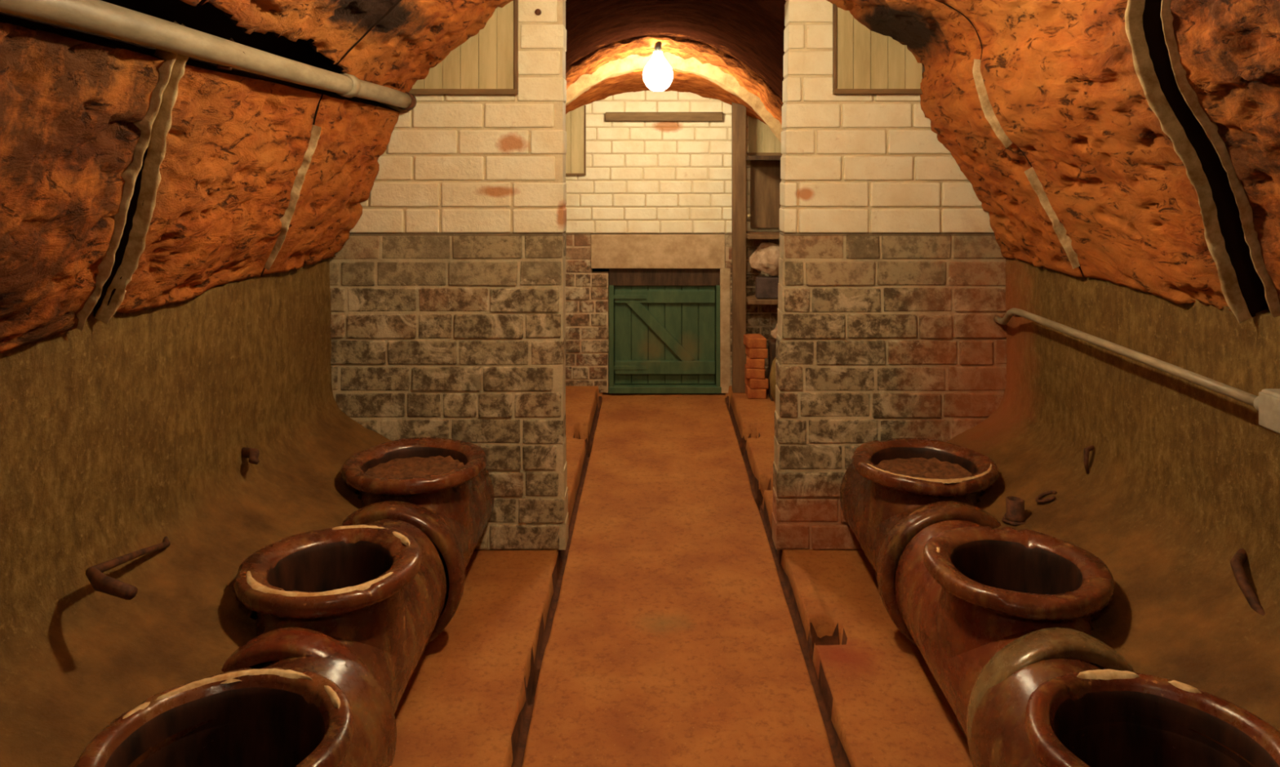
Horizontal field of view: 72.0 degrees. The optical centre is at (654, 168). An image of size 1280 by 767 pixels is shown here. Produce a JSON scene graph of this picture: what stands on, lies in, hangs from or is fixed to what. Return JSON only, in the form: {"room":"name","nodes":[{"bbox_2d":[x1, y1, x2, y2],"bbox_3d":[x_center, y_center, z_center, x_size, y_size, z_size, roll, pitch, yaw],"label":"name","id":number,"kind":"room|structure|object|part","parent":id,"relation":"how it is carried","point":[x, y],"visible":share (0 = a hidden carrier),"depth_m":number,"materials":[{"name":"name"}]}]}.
{"room":"underground cellar","nodes":[
{"label":"underground cellar","id":0,"kind":"room"},
{"bbox_2d":[0,257,392,766],"bbox_3d":[-1.137,0.779,1.032,0.685,0.966,5.066,0,0,0],"label":"wall","id":1,"kind":"structure","parent":0,"point":[120,437],"depth_m":2.16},
{"bbox_2d":[75,21,178,331],"bbox_3d":[-1.149,0.028,1.893,0.353,0.674,0.044,0,0,21],"label":"trim","id":2,"kind":"structure","parent":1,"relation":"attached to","point":[131,173],"depth_m":1.88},
{"bbox_2d":[85,537,170,599],"bbox_3d":[-1.237,0.929,2.072,0.118,0.111,0.531,0,0,-21],"label":"iron bracket","id":3,"kind":"object","parent":1,"relation":"attached to","point":[100,581],"visible":0.96,"depth_m":1.89,"materials":[{"name":"brown metal"}]},
{"bbox_2d":[94,23,188,324],"bbox_3d":[-1.137,0.029,1.973,0.380,0.674,0.050,0,0,32],"label":"ceiling rib","id":4,"kind":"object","parent":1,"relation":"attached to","point":[151,179],"depth_m":1.98,"materials":[{"name":"beige stone"}]},
{"bbox_2d":[240,448,259,464],"bbox_3d":[-1.269,0.905,2.773,0.104,0.038,0.046,0,0,44],"label":"stub","id":5,"kind":"object","parent":1,"relation":"attached to","point":[252,454],"visible":1,"depth_m":2.76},
{"bbox_2d":[264,124,321,270],"bbox_3d":[-1.171,0.096,2.806,0.261,0.474,0.039,0,0,24],"label":"trim","id":6,"kind":"structure","parent":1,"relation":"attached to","point":[286,220],"depth_m":2.79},
{"bbox_2d":[0,0,1279,353],"bbox_3d":[0.065,-0.334,1.028,2.988,1.400,5.056,0,0,0],"label":"ceiling","id":7,"kind":"structure","parent":0,"point":[1061,82],"depth_m":2.25,"materials":[{"name":"stone"}]},
{"bbox_2d":[0,0,416,111],"bbox_3d":[-0.990,-0.267,1.042,0.074,0.076,4.986,0,0,0],"label":"conduit","id":8,"kind":"object","parent":7,"relation":"attached to","point":[100,17],"visible":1,"depth_m":1.83,"materials":[{"name":"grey metal"}]},
{"bbox_2d":[101,0,337,73],"bbox_3d":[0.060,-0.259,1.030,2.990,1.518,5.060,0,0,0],"label":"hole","id":9,"kind":"structure","parent":7,"relation":"in","point":[206,18],"depth_m":2.26,"materials":[{"name":"black"}]},
{"bbox_2d":[972,58,1013,148],"bbox_3d":[1.113,-0.210,2.879,0.143,0.293,0.016,0,0,0],"label":"trim","id":10,"kind":"structure","parent":7,"relation":"attached to","point":[986,106],"depth_m":2.88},
{"bbox_2d":[565,69,767,124],"bbox_3d":[0.020,-0.058,5.640,2.640,1.285,0.840,0,0,0],"label":"ceiling","id":11,"kind":"structure","parent":0,"point":[633,82],"depth_m":5.72,"materials":[{"name":"orange stone"}]},
{"bbox_2d":[328,0,1007,550],"bbox_3d":[0.055,0.240,3.625,3.212,2.620,0.136,0,0,0],"label":"wall partition","id":12,"kind":"structure","parent":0,"point":[447,288],"depth_m":3.56,"materials":[{"name":"brick"}]},
{"bbox_2d":[408,0,518,94],"bbox_3d":[-0.785,-0.538,3.546,0.470,0.484,0.024,0,0,0],"label":"wooden board","id":13,"kind":"object","parent":12,"relation":"attached to","point":[486,63],"visible":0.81,"depth_m":3.54,"materials":[{"name":"brown wood"}]},
{"bbox_2d":[534,8,541,15],"bbox_3d":[-0.470,-0.630,3.552,0.026,0.025,0.016,0,0,0],"label":"bolt","id":14,"kind":"object","parent":12,"relation":"attached to","point":[537,11],"visible":1,"depth_m":3.54,"materials":[{"name":"brown metal"}]},
{"bbox_2d":[832,3,922,94],"bbox_3d":[0.905,-0.509,3.546,0.370,0.422,0.024,0,0,0],"label":"wooden board","id":15,"kind":"object","parent":12,"relation":"attached to","point":[865,61],"visible":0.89,"depth_m":3.54,"materials":[{"name":"brown wood"}]},
{"bbox_2d":[248,386,1095,766],"bbox_3d":[0.053,1.632,2.300,3.106,0.272,7.600,0,0,0],"label":"floor","id":16,"kind":"structure","parent":0,"point":[670,628],"depth_m":2.92,"materials":[{"name":"brown soil"}]},
{"bbox_2d":[72,651,396,766],"bbox_3d":[-0.784,1.286,1.643,0.464,0.534,0.768,0,0,0],"label":"clay pot","id":17,"kind":"object","parent":16,"relation":"on","point":[327,711],"visible":0.99,"depth_m":1.74,"materials":[{"name":"ceramic"}]},
{"bbox_2d":[221,520,445,714],"bbox_3d":[-0.845,1.286,2.372,0.463,0.535,0.787,0,0,0],"label":"clay pot","id":18,"kind":"object","parent":16,"relation":"on","point":[372,593],"visible":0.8,"depth_m":2.26,"materials":[{"name":"ceramic"}]},
{"bbox_2d":[340,437,493,643],"bbox_3d":[-0.850,1.292,3.160,0.501,0.527,0.768,0,0,0],"label":"clay pot","id":19,"kind":"object","parent":16,"relation":"on","point":[452,509],"visible":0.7,"depth_m":2.97,"materials":[{"name":"ceramic"}]},
{"bbox_2d":[364,455,464,479],"bbox_3d":[-0.850,1.083,3.130,0.352,0.023,0.352,0,0,0],"label":"silt","id":20,"kind":"object","parent":19,"relation":"in","point":[414,467],"visible":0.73,"depth_m":3.17,"materials":[{"name":"brown soil"}]},
{"bbox_2d":[745,383,765,399],"bbox_3d":[0.665,1.468,5.800,0.122,0.067,0.183,0,0,0],"label":"brick","id":21,"kind":"object","parent":16,"relation":"on","point":[760,393],"visible":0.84,"depth_m":5.71,"materials":[{"name":"orange brick"}]},
{"bbox_2d":[744,374,768,389],"bbox_3d":[0.671,1.402,5.800,0.122,0.067,0.183,0,0,-7],"label":"brick","id":22,"kind":"object","parent":21,"relation":"on","point":[753,384],"visible":0.82,"depth_m":5.71,"materials":[{"name":"orange brick"}]},
{"bbox_2d":[744,364,764,378],"bbox_3d":[0.660,1.337,5.800,0.122,0.067,0.183,0,0,2],"label":"brick","id":23,"kind":"object","parent":22,"relation":"on","point":[749,373],"visible":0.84,"depth_m":5.71,"materials":[{"name":"orange brick"}]},
{"bbox_2d":[746,355,764,368],"bbox_3d":[0.665,1.271,5.800,0.122,0.067,0.183,0,0,6],"label":"brick","id":24,"kind":"object","parent":23,"relation":"on","point":[759,363],"visible":0.76,"depth_m":5.71,"materials":[{"name":"orange brick"}]},
{"bbox_2d":[745,346,767,359],"bbox_3d":[0.671,1.206,5.800,0.122,0.067,0.183,0,0,-3],"label":"brick","id":25,"kind":"object","parent":24,"relation":"on","point":[753,353],"visible":0.73,"depth_m":5.71,"materials":[{"name":"orange brick"}]},
{"bbox_2d":[743,333,766,348],"bbox_3d":[0.660,1.140,5.800,0.122,0.067,0.183,0,0,-5],"label":"brick","id":26,"kind":"object","parent":25,"relation":"on","point":[750,340],"visible":1,"depth_m":5.71,"materials":[{"name":"orange brick"}]},
{"bbox_2d":[732,102,781,393],"bbox_3d":[0.761,0.515,5.875,0.479,1.972,0.312,0,0,0],"label":"shelving","id":27,"kind":"object","parent":16,"relation":"on","point":[765,171],"visible":0.53,"depth_m":5.86,"materials":[{"name":"brown wood"}]},
{"bbox_3d":[0.567,0.515,5.900,0.091,1.971,0.082,0,0,0],"label":"post","id":28,"kind":"part","parent":27,"relation":"part of","materials":[{"name":"brown wood"}]},
{"bbox_3d":[0.805,0.875,5.875,0.390,0.031,0.311,0,0,0],"label":"shelf","id":29,"kind":"part","parent":27,"relation":"part of","materials":[{"name":"brown wood"}]},
{"bbox_3d":[0.805,0.450,5.875,0.390,0.030,0.311,0,0,0],"label":"shelf","id":30,"kind":"part","parent":27,"relation":"part of","materials":[{"name":"brown wood"}]},
{"bbox_3d":[0.805,-0.065,5.875,0.390,0.031,0.311,0,0,0],"label":"shelf","id":31,"kind":"part","parent":27,"relation":"part of","materials":[{"name":"brown wood"}]},
{"bbox_3d":[0.807,0.180,6.005,0.305,0.460,0.032,0,0,0],"label":"panel","id":32,"kind":"part","parent":27,"relation":"part of","materials":[{"name":"brown wood"}]},
{"bbox_2d":[755,276,778,299],"bbox_3d":[0.800,0.789,5.800,0.262,0.140,0.084,0,0,0],"label":"storage box","id":33,"kind":"object","parent":27,"relation":"on","point":[766,287],"visible":0.56,"depth_m":5.76,"materials":[{"name":"cardboard"}]},
{"bbox_2d":[749,242,779,276],"bbox_3d":[0.761,0.609,5.825,0.226,0.231,0.203,0,0,-36],"label":"sack","id":34,"kind":"object","parent":33,"relation":"on","point":[766,257],"visible":0.81,"depth_m":5.77,"materials":[{"name":"beige fabric"}]},
{"bbox_2d":[768,339,775,400],"bbox_3d":[0.865,1.317,5.730,0.232,0.378,0.145,0,0,0],"label":"block","id":35,"kind":"object","parent":16,"relation":"on","point":[771,343],"visible":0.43,"depth_m":5.70,"materials":[{"name":"brown wood"}]},
{"bbox_2d":[770,324,777,338],"bbox_3d":[0.860,1.064,5.734,0.208,0.121,0.152,0,0,0],"label":"rubble stone","id":36,"kind":"object","parent":35,"relation":"on","point":[774,333],"visible":0.17,"depth_m":5.70,"materials":[{"name":"beige stone"}]},
{"bbox_2d":[768,357,776,403],"bbox_3d":[0.830,1.295,5.550,0.210,0.420,0.210,0,0,38],"label":"jug","id":37,"kind":"object","parent":16,"relation":"on","point":[772,375],"visible":0.06,"depth_m":5.51,"materials":[{"name":"ceramic"}]},
{"bbox_2d":[840,438,1000,646],"bbox_3d":[0.958,1.289,3.160,0.498,0.526,0.764,0,0,0],"label":"clay pot","id":38,"kind":"object","parent":16,"relation":"on","point":[885,510],"visible":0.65,"depth_m":2.97,"materials":[{"name":"ceramic"}]},
{"bbox_2d":[875,457,972,479],"bbox_3d":[0.957,1.089,3.130,0.352,0.023,0.352,0,0,0],"label":"silt","id":39,"kind":"object","parent":38,"relation":"in","point":[932,468],"visible":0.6,"depth_m":3.19,"materials":[{"name":"brown soil"}]},
{"bbox_2d":[893,520,1136,762],"bbox_3d":[0.944,1.287,2.372,0.463,0.536,0.788,0,0,0],"label":"clay pot","id":40,"kind":"object","parent":16,"relation":"on","point":[981,606],"visible":0.71,"depth_m":2.25,"materials":[{"name":"red ceramic"}]},
{"bbox_2d":[969,657,1279,766],"bbox_3d":[0.914,1.286,1.630,0.464,0.536,0.758,0,0,0],"label":"clay pot","id":41,"kind":"object","parent":16,"relation":"on","point":[1060,712],"visible":0.99,"depth_m":1.74,"materials":[{"name":"ceramic"}]},
{"bbox_2d":[565,90,780,393],"bbox_3d":[0.025,0.406,6.120,2.452,2.288,0.146,0,0,0],"label":"wall","id":42,"kind":"structure","parent":0,"point":[641,177],"depth_m":6.05,"materials":[{"name":"brick"}]},
{"bbox_2d":[565,105,586,175],"bbox_3d":[-0.670,-0.190,6.036,0.400,0.480,0.024,0,0,0],"label":"wooden board","id":43,"kind":"object","parent":42,"relation":"attached to","point":[575,120],"visible":0.45,"depth_m":6.03,"materials":[{"name":"brown wood"}]},
{"bbox_2d":[591,233,725,268],"bbox_3d":[0.027,0.574,6.112,0.925,0.238,0.137,0,0,0],"label":"lintel","id":44,"kind":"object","parent":42,"relation":"attached to","point":[608,251],"depth_m":6.04,"materials":[{"name":"stone"}]},
{"bbox_2d":[605,111,723,121],"bbox_3d":[0.067,-0.351,6.026,0.804,0.064,0.053,0,0,0],"label":"batten","id":45,"kind":"object","parent":42,"relation":"attached to","point":[642,116],"visible":1,"depth_m":6.00,"materials":[{"name":"brown wood"}]},
{"bbox_2d":[608,268,721,393],"bbox_3d":[0.072,1.122,6.110,0.775,0.856,0.140,0,0,0],"label":"door","id":46,"kind":"structure","parent":42,"relation":"in","point":[647,298],"depth_m":6.08,"materials":[{"name":"green paint"}]},
{"bbox_3d":[0.072,1.380,6.091,0.695,0.090,0.038,0,0,0],"label":"rail","id":47,"kind":"part","parent":46,"relation":"part of","materials":[{"name":"green paint"}]},
{"bbox_3d":[0.072,0.892,6.095,0.695,0.085,0.030,0,0,0],"label":"rail","id":48,"kind":"part","parent":46,"relation":"part of","materials":[{"name":"green paint"}]},
{"bbox_3d":[0.072,1.157,6.117,0.696,0.685,0.025,0,0,0],"label":"panel","id":49,"kind":"part","parent":46,"relation":"part of","materials":[{"name":"green paint"}]},
{"bbox_2d":[720,267,730,393],"bbox_3d":[0.486,1.119,6.107,0.072,0.863,0.126,0,0,0],"label":"trim","id":50,"kind":"structure","parent":42,"relation":"attached to","point":[725,273],"depth_m":6.04,"materials":[{"name":"stone"}]},
{"bbox_2d":[747,115,782,155],"bbox_3d":[0.785,-0.230,6.036,0.290,0.300,0.024,0,0,0],"label":"wooden board","id":51,"kind":"object","parent":42,"relation":"attached to","point":[762,141],"visible":0.43,"depth_m":6.03,"materials":[{"name":"brown wood"}]},
{"bbox_2d":[565,35,783,124],"bbox_3d":[0.020,-0.025,4.970,2.300,1.600,0.380,0,0,0],"label":"ceiling","id":52,"kind":"structure","parent":0,"point":[642,46],"depth_m":4.91,"materials":[{"name":"orange stone"}]},
{"bbox_2d":[642,41,673,91],"bbox_3d":[0.020,-0.575,4.900,0.170,0.299,0.170,0,0,0],"label":"light bulb","id":53,"kind":"object","parent":52,"relation":"hanging from","point":[657,74],"visible":0.91,"depth_m":4.85,"materials":[{"name":"beige glass"}]},
{"bbox_2d":[565,52,782,142],"bbox_3d":[0.020,0.072,5.190,2.280,1.575,0.060,0,0,0],"label":"trim","id":54,"kind":"structure","parent":52,"relation":"attached to","point":[632,63],"depth_m":5.16,"materials":[{"name":"paint"}]},
{"bbox_2d":[565,0,786,100],"bbox_3d":[0.020,-0.100,4.235,2.300,1.660,1.090,0,0,0],"label":"ceiling","id":55,"kind":"structure","parent":0,"point":[751,32],"depth_m":4.27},
{"bbox_2d":[947,257,1279,732],"bbox_3d":[1.253,0.795,1.032,0.679,0.935,5.065,0,0,0],"label":"wall","id":56,"kind":"structure","parent":0,"point":[1183,477],"depth_m":2.39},
{"bbox_2d":[1001,496,1026,526],"bbox_3d":[1.148,1.089,2.800,0.084,0.074,0.073,0,0,0],"label":"pipe stub","id":57,"kind":"object","parent":56,"relation":"on","point":[1014,516],"visible":0.99,"depth_m":2.78,"materials":[{"name":"brown ceramic"}]},
{"bbox_2d":[1035,490,1057,503],"bbox_3d":[1.261,1.058,2.832,0.060,0.037,0.061,0,0,36],"label":"ring","id":58,"kind":"object","parent":56,"relation":"on","point":[1041,495],"visible":1,"depth_m":2.83,"materials":[{"name":"brown metal"}]},
{"bbox_2d":[1023,167,1079,269],"bbox_3d":[1.308,0.162,2.876,0.198,0.340,0.020,0,0,0],"label":"trim","id":59,"kind":"structure","parent":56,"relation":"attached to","point":[1059,228],"depth_m":2.88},
{"bbox_2d":[1083,446,1093,473],"bbox_3d":[1.392,0.935,2.824,0.040,0.081,0.021,0,0,-33],"label":"spike","id":60,"kind":"object","parent":56,"relation":"on","point":[1086,451],"visible":1,"depth_m":2.81,"materials":[{"name":"brown metal"}]},
{"bbox_2d":[993,307,1258,411],"bbox_3d":[1.366,0.564,2.736,0.078,0.120,1.651,0,0,0],"label":"rail","id":61,"kind":"object","parent":56,"relation":"attached to","point":[1252,400],"visible":0.87,"depth_m":2.40,"materials":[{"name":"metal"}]},
{"bbox_2d":[1124,0,1252,323],"bbox_3d":[0.790,-0.249,1.894,1.324,1.236,0.078,0,0,-16],"label":"ceiling rib","id":62,"kind":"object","parent":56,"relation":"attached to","point":[1156,99],"depth_m":2.00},
{"bbox_2d":[1160,0,1279,318],"bbox_3d":[1.103,-0.150,1.835,0.646,0.964,0.051,0,0,-18],"label":"trim","id":63,"kind":"structure","parent":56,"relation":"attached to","point":[1189,95],"depth_m":1.86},
{"bbox_2d":[1229,549,1265,615],"bbox_3d":[1.380,0.974,1.985,0.067,0.114,0.293,0,0,7],"label":"iron hook","id":64,"kind":"object","parent":56,"relation":"attached to","point":[1237,562],"visible":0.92,"depth_m":2.03,"materials":[{"name":"brown metal"}]},
{"bbox_2d":[1258,389,1279,434],"bbox_3d":[1.359,0.522,1.870,0.092,0.085,0.100,0,0,0],"label":"junction box","id":65,"kind":"object","parent":56,"relation":"attached to","point":[1268,399],"visible":1,"depth_m":1.88,"materials":[{"name":"grey metal"}]}
]}

